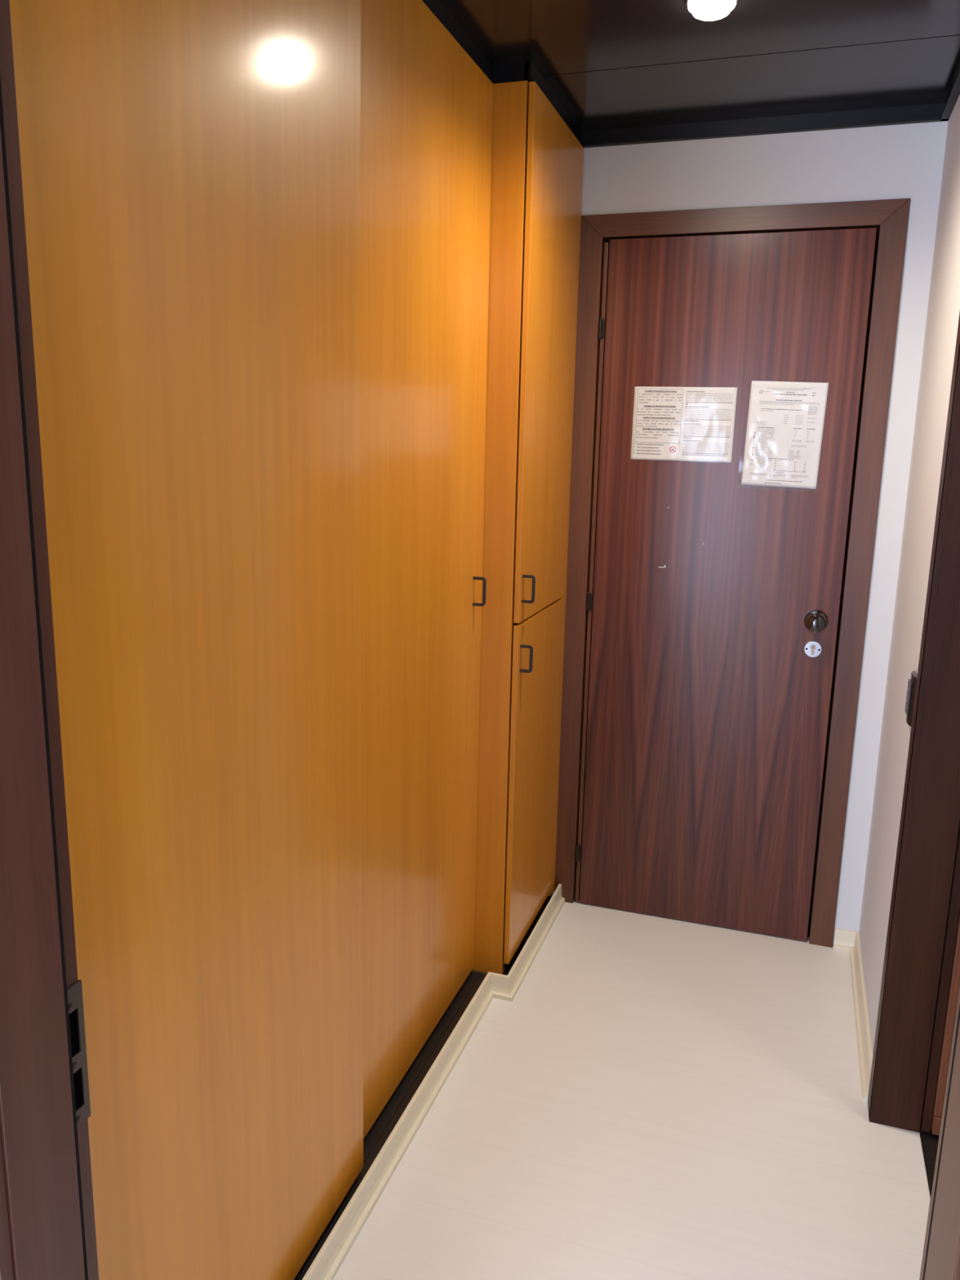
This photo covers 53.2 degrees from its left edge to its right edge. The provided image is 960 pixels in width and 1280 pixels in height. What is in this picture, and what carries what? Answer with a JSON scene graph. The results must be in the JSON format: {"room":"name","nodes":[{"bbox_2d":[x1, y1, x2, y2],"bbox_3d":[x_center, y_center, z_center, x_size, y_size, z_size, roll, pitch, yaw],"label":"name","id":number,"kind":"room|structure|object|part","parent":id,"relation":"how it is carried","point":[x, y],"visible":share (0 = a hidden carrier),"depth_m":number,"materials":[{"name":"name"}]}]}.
{"room":"entrance hallway","nodes":[
{"label":"entrance hallway","id":0,"kind":"room"},
{"bbox_2d":[333,900,930,1279],"bbox_3d":[-0.752,1.475,0.360,3.800,0.050,6.450,5,12,18],"label":"floor","id":1,"kind":"structure","parent":0,"point":[655,1097],"depth_m":2.13,"materials":[{"name":"white wood"}]},
{"bbox_2d":[9,0,493,1279],"bbox_3d":[-0.550,-0.044,1.812,0.724,2.346,1.718,5,12,18],"label":"wardrobe","id":2,"kind":"object","parent":1,"relation":"on","point":[257,232],"visible":0.97,"depth_m":1.41,"materials":[{"name":"brown wood"}]},
{"bbox_3d":[-0.556,1.094,2.040,0.684,0.025,1.716,5,12,18],"label":"floor rail","id":3,"kind":"part","parent":2,"relation":"part of","materials":[{"name":"black laminate"}]},
{"bbox_3d":[-0.145,-0.111,2.101,0.022,2.311,0.900,5,12,18],"label":"sliding door","id":4,"kind":"part","parent":2,"relation":"part of","materials":[{"name":"brown wood"}]},
{"bbox_3d":[-0.001,-0.124,2.452,0.034,0.075,0.008,5,12,18],"label":"handle","id":5,"kind":"part","parent":2,"relation":"part of","materials":[{"name":"black metal"}]},
{"bbox_2d":[471,80,583,975],"bbox_3d":[-0.148,-0.250,2.852,0.779,2.345,0.543,5,12,18],"label":"tall cabinet","id":6,"kind":"object","parent":1,"relation":"on","point":[537,162],"visible":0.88,"depth_m":2.58,"materials":[{"name":"brown wood"}]},
{"bbox_3d":[-0.255,-0.213,2.614,0.726,2.326,0.019,5,12,18],"label":"panel","id":7,"kind":"part","parent":6,"relation":"part of","materials":[{"name":"brown wood"}]},
{"bbox_3d":[0.124,0.050,2.556,0.034,0.074,0.008,5,12,18],"label":"handle","id":8,"kind":"part","parent":6,"relation":"part of","materials":[{"name":"black metal"}]},
{"bbox_3d":[0.128,-0.134,2.518,0.034,0.074,0.008,5,12,18],"label":"handle","id":9,"kind":"part","parent":6,"relation":"part of","materials":[{"name":"black metal"}]},
{"bbox_3d":[0.160,0.397,2.842,0.014,0.976,0.478,5,12,18],"label":"door","id":10,"kind":"part","parent":6,"relation":"part of","materials":[{"name":"brown wood"}]},
{"bbox_3d":[0.184,-0.724,2.611,0.014,1.299,0.478,5,12,18],"label":"door","id":11,"kind":"part","parent":6,"relation":"part of","materials":[{"name":"brown wood"}]},
{"bbox_2d":[440,0,959,131],"bbox_3d":[0.028,-1.256,1.661,1.731,0.030,2.296,5,12,18],"label":"ceiling","id":12,"kind":"structure","parent":0,"point":[611,64],"depth_m":2.18,"materials":[{"name":"black"}]},
{"bbox_2d":[684,0,738,21],"bbox_3d":[0.466,-1.273,1.929,0.106,0.028,0.106,5,12,18],"label":"recessed light","id":13,"kind":"object","parent":12,"relation":"in","point":[703,10],"visible":1,"depth_m":1.92,"materials":[{"name":"white metal"}]},
{"bbox_2d":[515,120,947,946],"bbox_3d":[0.431,-0.396,2.994,2.025,2.600,0.120,5,12,18],"label":"wall","id":14,"kind":"structure","parent":0,"point":[903,161],"depth_m":2.66,"materials":[{"name":"grey paint"}]},
{"bbox_2d":[302,884,564,1279],"bbox_3d":[-0.108,1.058,2.174,0.078,0.062,2.266,5,12,18],"label":"baseboard","id":15,"kind":"structure","parent":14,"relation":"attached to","point":[329,1260],"depth_m":2.17,"materials":[{"name":"beige plastic"}]},
{"bbox_2d":[422,0,581,142],"bbox_3d":[-0.120,-1.236,1.726,0.114,0.042,2.276,5,12,18],"label":"trim","id":16,"kind":"structure","parent":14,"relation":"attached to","point":[522,71],"depth_m":2.26,"materials":[{"name":"black metal"}]},
{"bbox_2d":[554,198,910,947],"bbox_3d":[0.699,-0.147,2.900,0.886,2.162,0.159,5,12,18],"label":"door","id":17,"kind":"structure","parent":14,"relation":"in","point":[715,624],"depth_m":2.87,"materials":[{"name":"brown wood"}]},
{"bbox_3d":[0.305,-0.179,3.011,0.066,2.162,0.011,5,12,18],"label":"casing","id":18,"kind":"part","parent":17,"relation":"part of","materials":[{"name":"brown wood"}]},
{"bbox_2d":[630,386,737,462],"bbox_3d":[0.595,-0.635,2.816,0.306,0.220,0.004,5,12,18],"label":"notice","id":19,"kind":"object","parent":17,"relation":"attached to","point":[675,424],"visible":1,"depth_m":2.82,"materials":[{"name":"white paper"}]},
{"bbox_3d":[0.717,-1.173,2.674,0.884,0.062,0.011,5,12,18],"label":"head casing","id":20,"kind":"part","parent":17,"relation":"part of","materials":[{"name":"brown wood"}]},
{"bbox_2d":[741,380,828,488],"bbox_3d":[0.863,-0.582,2.733,0.238,0.318,0.010,7,13,17],"label":"notice","id":21,"kind":"object","parent":17,"relation":"attached to","point":[786,420],"visible":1,"depth_m":2.73,"materials":[{"name":"white paper"}]},
{"bbox_3d":[0.973,-0.050,2.775,0.065,0.065,0.063,5,12,18],"label":"knob","id":22,"kind":"part","parent":17,"relation":"part of","materials":[{"name":"black"}]},
{"bbox_3d":[1.082,-0.110,2.761,0.068,2.162,0.011,5,12,18],"label":"casing","id":23,"kind":"part","parent":17,"relation":"part of","materials":[{"name":"brown wood"}]},
{"bbox_2d":[580,102,949,147],"bbox_3d":[0.742,-1.401,2.613,0.981,0.041,0.020,5,12,18],"label":"trim","id":24,"kind":"structure","parent":14,"relation":"attached to","point":[931,113],"depth_m":2.60,"materials":[{"name":"black metal"}]},
{"bbox_2d":[858,94,959,1053],"bbox_3d":[0.874,-0.102,1.615,0.094,2.600,2.276,5,12,18],"label":"wall","id":25,"kind":"structure","parent":0,"point":[944,300],"depth_m":2.38,"materials":[{"name":"grey paint"}]},
{"bbox_2d":[833,928,872,1102],"bbox_3d":[1.012,0.992,2.610,0.068,0.062,0.743,5,12,18],"label":"baseboard","id":26,"kind":"structure","parent":25,"relation":"attached to","point":[845,940],"depth_m":2.62,"materials":[{"name":"beige plastic"}]},
{"bbox_2d":[904,671,917,726],"bbox_3d":[0.969,0.131,2.153,0.014,0.112,0.080,5,12,18],"label":"light switch","id":27,"kind":"object","parent":25,"relation":"attached to","point":[912,682],"visible":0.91,"depth_m":2.13,"materials":[{"name":"black plastic"}]},
{"bbox_2d":[867,312,959,1279],"bbox_3d":[1.202,0.148,1.504,0.851,2.171,0.882,5,12,18],"label":"door","id":28,"kind":"structure","parent":25,"relation":"in","point":[920,984],"depth_m":2.06,"materials":[{"name":"brown wood"}]},
{"bbox_3d":[0.676,0.188,1.252,0.012,2.170,0.068,5,12,18],"label":"casing","id":29,"kind":"part","parent":28,"relation":"part of","materials":[{"name":"brown wood"}]},
{"bbox_2d":[941,70,959,120],"bbox_3d":[0.842,-1.152,1.417,0.020,0.041,2.276,5,12,18],"label":"trim","id":30,"kind":"structure","parent":25,"relation":"attached to","point":[954,94],"depth_m":2.33,"materials":[{"name":"black metal"}]},
{"bbox_3d":[-0.478,0.033,0.819,3.800,2.600,0.100,5,12,18],"label":"wall","id":31,"kind":"structure","parent":0,"visible":0},
{"bbox_2d":[0,0,959,1279],"bbox_3d":[-0.040,0.182,0.688,0.865,2.380,0.136,5,12,18],"label":"door frame","id":32,"kind":"structure","parent":31,"relation":"in","point":[47,1224],"depth_m":0.80,"materials":[{"name":"brown wood"}]},
{"bbox_3d":[-0.432,0.161,0.751,0.079,2.380,0.013,5,12,18],"label":"casing","id":33,"kind":"part","parent":32,"relation":"part of","materials":[{"name":"brown wood"}]},
{"bbox_3d":[-0.383,0.394,0.899,0.002,0.145,0.038,5,12,18],"label":"strike plate","id":34,"kind":"part","parent":32,"relation":"part of","materials":[{"name":"grey metal"}]}
]}

